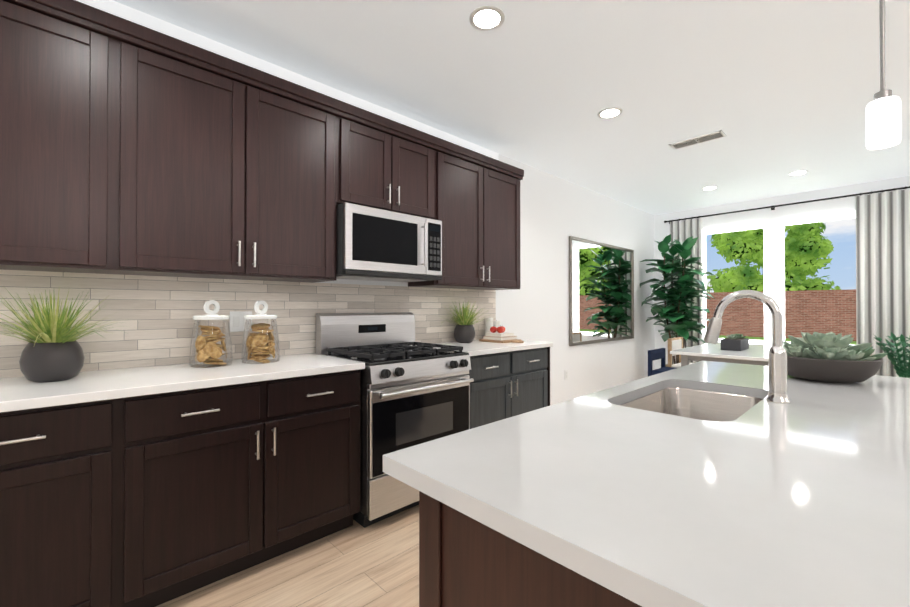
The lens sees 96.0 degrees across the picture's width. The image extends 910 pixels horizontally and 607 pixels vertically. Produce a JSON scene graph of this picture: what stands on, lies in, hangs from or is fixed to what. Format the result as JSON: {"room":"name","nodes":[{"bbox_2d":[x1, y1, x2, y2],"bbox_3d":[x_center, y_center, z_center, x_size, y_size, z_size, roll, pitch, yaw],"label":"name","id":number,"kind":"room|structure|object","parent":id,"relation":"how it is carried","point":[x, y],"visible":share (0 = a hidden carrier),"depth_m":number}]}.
{"room":"kitchen","nodes":[
{"label":"kitchen","id":0,"kind":"room"},
{"bbox_2d":[156,505,418,606],"bbox_3d":[1.971,1.269,0.453,10.580,0.100,7.440,0,-1,-44],"label":"floor","id":1,"kind":"structure","parent":0,"point":[356,564],"depth_m":1.84},
{"bbox_2d":[0,395,147,606],"bbox_3d":[-1.637,0.788,1.562,0.653,0.880,0.616,0,-1,-44],"label":"base cabinet","id":2,"kind":"object","parent":1,"relation":"on","point":[74,499],"depth_m":1.44},
{"bbox_2d":[148,379,283,606],"bbox_3d":[-1.274,0.790,1.907,0.653,0.880,0.616,0,-1,-44],"label":"base cabinet","id":3,"kind":"object","parent":1,"relation":"on","point":[153,500],"depth_m":1.73},
{"bbox_2d":[284,369,360,553],"bbox_3d":[-0.921,0.793,2.244,0.572,0.880,0.616,0,-1,-44],"label":"base cabinet","id":4,"kind":"object","parent":1,"relation":"on","point":[322,433],"depth_m":2.07},
{"bbox_2d":[316,312,473,527],"bbox_3d":[-0.380,0.650,2.651,0.756,1.172,0.722,0,-1,-44],"label":"range","id":5,"kind":"object","parent":1,"relation":"on","point":[412,394],"visible":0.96,"depth_m":2.41},
{"bbox_2d":[466,350,519,428],"bbox_3d":[0.051,0.800,3.170,0.572,0.880,0.616,0,-1,-44],"label":"base cabinet","id":6,"kind":"object","parent":1,"relation":"on","point":[490,401],"depth_m":2.97},
{"bbox_2d":[419,493,634,606],"bbox_3d":[0.948,0.785,1.236,2.038,0.880,0.840,0,-1,-44],"label":"kitchen island","id":7,"kind":"object","parent":1,"relation":"on","point":[462,563],"depth_m":0.72},
{"bbox_2d":[383,361,909,606],"bbox_3d":[1.026,0.327,1.135,2.116,0.034,1.180,0,-1,-44],"label":"island countertop","id":8,"kind":"structure","parent":7,"relation":"on","point":[803,502],"depth_m":0.68},
{"bbox_2d":[623,385,754,420],"bbox_3d":[0.805,0.446,1.387,0.636,0.224,0.356,0,-1,-44],"label":"sink","id":9,"kind":"object","parent":8,"relation":"in","point":[695,400],"depth_m":1.63},
{"bbox_2d":[703,290,790,403],"bbox_3d":[0.976,0.134,1.377,0.092,0.357,0.240,0,-1,-44],"label":"faucet","id":10,"kind":"object","parent":8,"relation":"on","point":[777,360],"visible":1,"depth_m":1.30},
{"bbox_2d":[783,332,887,382],"bbox_3d":[1.532,0.217,1.691,0.340,0.196,0.353,0,-1,-44],"label":"succulent bowl","id":11,"kind":"object","parent":8,"relation":"on","point":[831,357],"visible":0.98,"depth_m":1.60},
{"bbox_2d":[520,347,549,413],"bbox_3d":[0.381,0.802,3.484,0.587,0.880,0.616,0,-1,-44],"label":"base cabinet","id":12,"kind":"object","parent":1,"relation":"on","point":[534,376],"depth_m":3.32},
{"bbox_2d":[0,340,552,412],"bbox_3d":[-0.794,0.337,2.351,3.865,0.034,0.642,0,-1,-44],"label":"countertop","id":13,"kind":"structure","parent":12,"relation":"on","point":[20,393],"depth_m":1.77},
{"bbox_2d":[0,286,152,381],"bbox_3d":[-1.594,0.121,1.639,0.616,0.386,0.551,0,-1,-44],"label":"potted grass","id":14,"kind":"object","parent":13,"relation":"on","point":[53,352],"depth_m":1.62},
{"bbox_2d":[189,300,232,367],"bbox_3d":[-1.250,0.150,2.103,0.192,0.335,0.192,0,-1,-44],"label":"cookie jar","id":15,"kind":"object","parent":13,"relation":"on","point":[208,349],"visible":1,"depth_m":2.08},
{"bbox_2d":[241,301,279,363],"bbox_3d":[-1.059,0.152,2.237,0.192,0.338,0.192,0,-1,-44],"label":"cookie jar","id":16,"kind":"object","parent":13,"relation":"on","point":[255,343],"visible":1,"depth_m":2.21},
{"bbox_2d":[435,301,495,342],"bbox_3d":[0.151,0.148,3.382,0.625,0.360,0.434,0,-1,-44],"label":"potted grass","id":17,"kind":"object","parent":13,"relation":"on","point":[464,330],"depth_m":3.38},
{"bbox_2d":[485,318,495,332],"bbox_3d":[0.314,0.226,3.752,0.070,0.208,0.070,0,-1,40],"label":"candle","id":18,"kind":"object","parent":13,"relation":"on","point":[489,323],"depth_m":3.72},
{"bbox_2d":[479,339,523,342],"bbox_3d":[0.429,0.321,3.529,0.260,0.016,0.370,0,-1,-44],"label":"cutting board","id":19,"kind":"object","parent":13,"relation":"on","point":[512,341],"visible":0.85,"depth_m":3.45},
{"bbox_2d":[483,332,516,340],"bbox_3d":[0.391,0.284,3.563,0.210,0.056,0.212,0,-1,-44],"label":"books","id":20,"kind":"object","parent":19,"relation":"on","point":[503,336],"visible":0.96,"depth_m":3.50},
{"bbox_2d":[490,325,504,332],"bbox_3d":[0.382,0.220,3.550,0.131,0.067,0.127,0,-1,-44],"label":"apples","id":21,"kind":"object","parent":20,"relation":"on","point":[500,329],"visible":1,"depth_m":3.52},
{"bbox_2d":[648,348,674,375],"bbox_3d":[2.493,0.891,4.620,0.440,0.720,0.450,0,-1,-44],"label":"chair","id":22,"kind":"object","parent":1,"relation":"on","point":[657,354],"visible":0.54,"depth_m":4.68},
{"bbox_2d":[640,234,714,366],"bbox_3d":[3.178,0.132,5.885,0.851,2.258,0.972,0,-1,-44],"label":"potted plant","id":23,"kind":"object","parent":1,"relation":"on","point":[675,308],"visible":0.96,"depth_m":5.83},
{"bbox_2d":[668,337,691,367],"bbox_3d":[2.942,0.844,5.048,0.440,0.820,0.450,0,-1,-44],"label":"chair","id":24,"kind":"object","parent":1,"relation":"on","point":[676,343],"visible":0.35,"depth_m":5.09},
{"bbox_2d":[670,342,771,366],"bbox_3d":[3.113,0.869,4.375,1.560,0.760,1.000,0,-1,-44],"label":"dining table","id":25,"kind":"object","parent":1,"relation":"on","point":[755,354],"visible":0.25,"depth_m":4.07},
{"bbox_2d":[721,334,748,350],"bbox_3d":[2.985,0.405,4.367,0.362,0.164,0.181,0,-1,-44],"label":"pot","id":26,"kind":"object","parent":25,"relation":"on","point":[735,342],"visible":1,"depth_m":4.26},
{"bbox_2d":[873,333,909,377],"bbox_3d":[4.796,0.755,4.330,0.409,0.988,0.532,0,-1,-44],"label":"plant","id":27,"kind":"object","parent":1,"relation":"on","point":[901,370],"visible":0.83,"depth_m":4.36},
{"bbox_2d":[76,0,654,404],"bbox_3d":[-0.552,-0.111,3.113,10.580,2.700,0.124,0,-1,-44],"label":"wall","id":28,"kind":"structure","parent":0,"point":[556,212],"depth_m":4.64},
{"bbox_2d":[0,0,119,273],"bbox_3d":[-1.755,-0.658,1.654,0.562,1.028,0.337,0,-1,-44],"label":"upper cabinet","id":29,"kind":"object","parent":28,"relation":"attached to","point":[60,62],"depth_m":1.62},
{"bbox_2d":[116,24,263,279],"bbox_3d":[-1.343,-0.655,2.046,0.577,1.028,0.337,0,-1,-44],"label":"upper cabinet","id":30,"kind":"object","parent":28,"relation":"attached to","point":[127,147],"depth_m":1.92},
{"bbox_2d":[229,311,251,331],"bbox_3d":[-1.234,0.104,2.362,0.120,0.116,0.008,0,-1,-44],"label":"outlet","id":31,"kind":"object","parent":28,"relation":"attached to","point":[237,321],"depth_m":2.35},
{"bbox_2d":[0,269,495,377],"bbox_3d":[-1.014,0.092,2.584,3.865,0.458,0.008,0,-1,-44],"label":"backsplash","id":32,"kind":"structure","parent":28,"relation":"attached to","point":[165,309],"depth_m":2.16},
{"bbox_2d":[263,76,339,282],"bbox_3d":[-1.017,-0.652,2.357,0.572,1.028,0.337,0,-1,-44],"label":"upper cabinet","id":33,"kind":"object","parent":28,"relation":"attached to","point":[302,129],"depth_m":2.28},
{"bbox_2d":[340,104,403,212],"bbox_3d":[-0.648,-0.884,2.710,0.447,0.560,0.337,0,-1,-44],"label":"upper cabinet","id":34,"kind":"object","parent":28,"relation":"attached to","point":[371,149],"depth_m":2.59},
{"bbox_2d":[336,202,441,281],"bbox_3d":[-0.490,-0.376,2.774,0.756,0.424,0.454,0,-1,-44],"label":"microwave","id":35,"kind":"object","parent":34,"relation":"attached to","point":[374,244],"visible":0.96,"depth_m":2.58},
{"bbox_2d":[404,128,439,219],"bbox_3d":[-0.414,-0.882,2.933,0.447,0.560,0.337,0,-1,-44],"label":"upper cabinet","id":36,"kind":"object","parent":28,"relation":"attached to","point":[421,153],"depth_m":2.88},
{"bbox_2d":[408,144,491,288],"bbox_3d":[-0.045,-0.645,3.283,0.572,1.028,0.337,0,-1,-44],"label":"upper cabinet","id":37,"kind":"object","parent":28,"relation":"attached to","point":[465,178],"depth_m":3.18},
{"bbox_2d":[476,160,523,289],"bbox_3d":[0.277,-0.643,3.590,0.567,1.028,0.337,0,-1,-44],"label":"upper cabinet","id":38,"kind":"object","parent":28,"relation":"attached to","point":[505,180],"depth_m":3.52},
{"bbox_2d":[569,236,633,345],"bbox_3d":[1.990,-0.143,5.432,1.760,1.300,0.029,0,-1,-44],"label":"wall mirror","id":39,"kind":"object","parent":28,"relation":"attached to","point":[601,292],"visible":1,"depth_m":5.32},
{"bbox_2d":[113,0,909,214],"bbox_3d":[1.971,-1.531,0.475,10.580,0.100,7.440,0,-1,-44],"label":"ceiling","id":40,"kind":"structure","parent":0,"point":[776,92],"depth_m":2.63},
{"bbox_2d":[469,5,504,30],"bbox_3d":[0.164,-1.465,2.103,0.185,0.007,0.185,0,-1,-44],"label":"recessed light","id":41,"kind":"object","parent":40,"relation":"in","point":[487,18],"depth_m":2.10},
{"bbox_2d":[597,107,622,118],"bbox_3d":[1.184,-1.457,3.129,0.186,0.007,0.178,0,-1,-44],"label":"recessed light","id":42,"kind":"object","parent":40,"relation":"in","point":[612,112],"depth_m":3.13},
{"bbox_2d":[668,130,726,149],"bbox_3d":[2.154,-1.450,3.646,0.170,0.012,0.420,0,-1,-44],"label":"ceiling vent","id":43,"kind":"object","parent":40,"relation":"in","point":[712,136],"visible":1,"depth_m":3.63},
{"bbox_2d":[788,170,808,175],"bbox_3d":[3.796,-1.446,4.531,0.188,0.007,0.173,0,-1,-44],"label":"recessed light","id":44,"kind":"object","parent":40,"relation":"in","point":[800,172],"depth_m":4.54},
{"bbox_2d":[866,0,900,149],"bbox_3d":[1.459,-1.006,1.399,0.120,0.935,0.120,0,-1,-44],"label":"pendant lamp","id":45,"kind":"object","parent":40,"relation":"hanging from","point":[883,119],"visible":1,"depth_m":1.38},
{"bbox_2d":[654,176,909,368],"bbox_3d":[4.361,-0.092,5.537,0.120,2.700,3.150,0,-1,-44],"label":"wall","id":46,"kind":"structure","parent":0,"point":[773,219],"depth_m":5.53},
{"bbox_2d":[703,214,855,344],"bbox_3d":[4.314,-0.254,5.556,0.125,1.665,1.750,0,-1,-44],"label":"window","id":47,"kind":"structure","parent":46,"relation":"in","point":[782,262],"depth_m":5.60},
{"bbox_2d":[664,186,909,223],"bbox_3d":[4.242,-1.292,5.508,0.104,0.060,2.680,0,-1,-44],"label":"curtain rod","id":48,"kind":"object","parent":46,"relation":"attached to","point":[771,207],"visible":1,"depth_m":5.32},
{"bbox_2d":[670,217,702,363],"bbox_3d":[3.511,-0.029,6.218,0.077,2.554,0.450,0,-1,-44],"label":"curtain","id":49,"kind":"object","parent":48,"relation":"hanging from","point":[682,231],"visible":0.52,"depth_m":6.13},
{"bbox_2d":[855,186,909,376],"bbox_3d":[4.939,-0.041,4.720,0.077,2.554,0.450,0,-1,-44],"label":"curtain","id":50,"kind":"object","parent":48,"relation":"hanging from","point":[882,265],"visible":0.81,"depth_m":4.72},
{"label":"outside","id":51,"kind":"structure","parent":0,"visible":0},
{"bbox_2d":[719,335,856,344],"bbox_3d":[24.141,1.663,23.087,52.730,0.100,85.000,0,-1,-44],"label":"lawn","id":52,"kind":"structure","parent":51,"point":[786,339],"depth_m":18.45},
{"bbox_2d":[706,222,840,292],"bbox_3d":[21.204,-4.375,23.450,12.002,11.980,32.374,0,-1,-44],"label":"trees","id":53,"kind":"object","parent":52,"relation":"on","point":[806,246],"visible":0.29,"depth_m":21.43},
{"bbox_2d":[707,289,856,340],"bbox_3d":[17.255,0.487,16.536,0.310,2.150,85.000,0,-1,-44],"label":"brick wall","id":54,"kind":"structure","parent":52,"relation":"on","point":[811,312],"depth_m":18.28}
]}

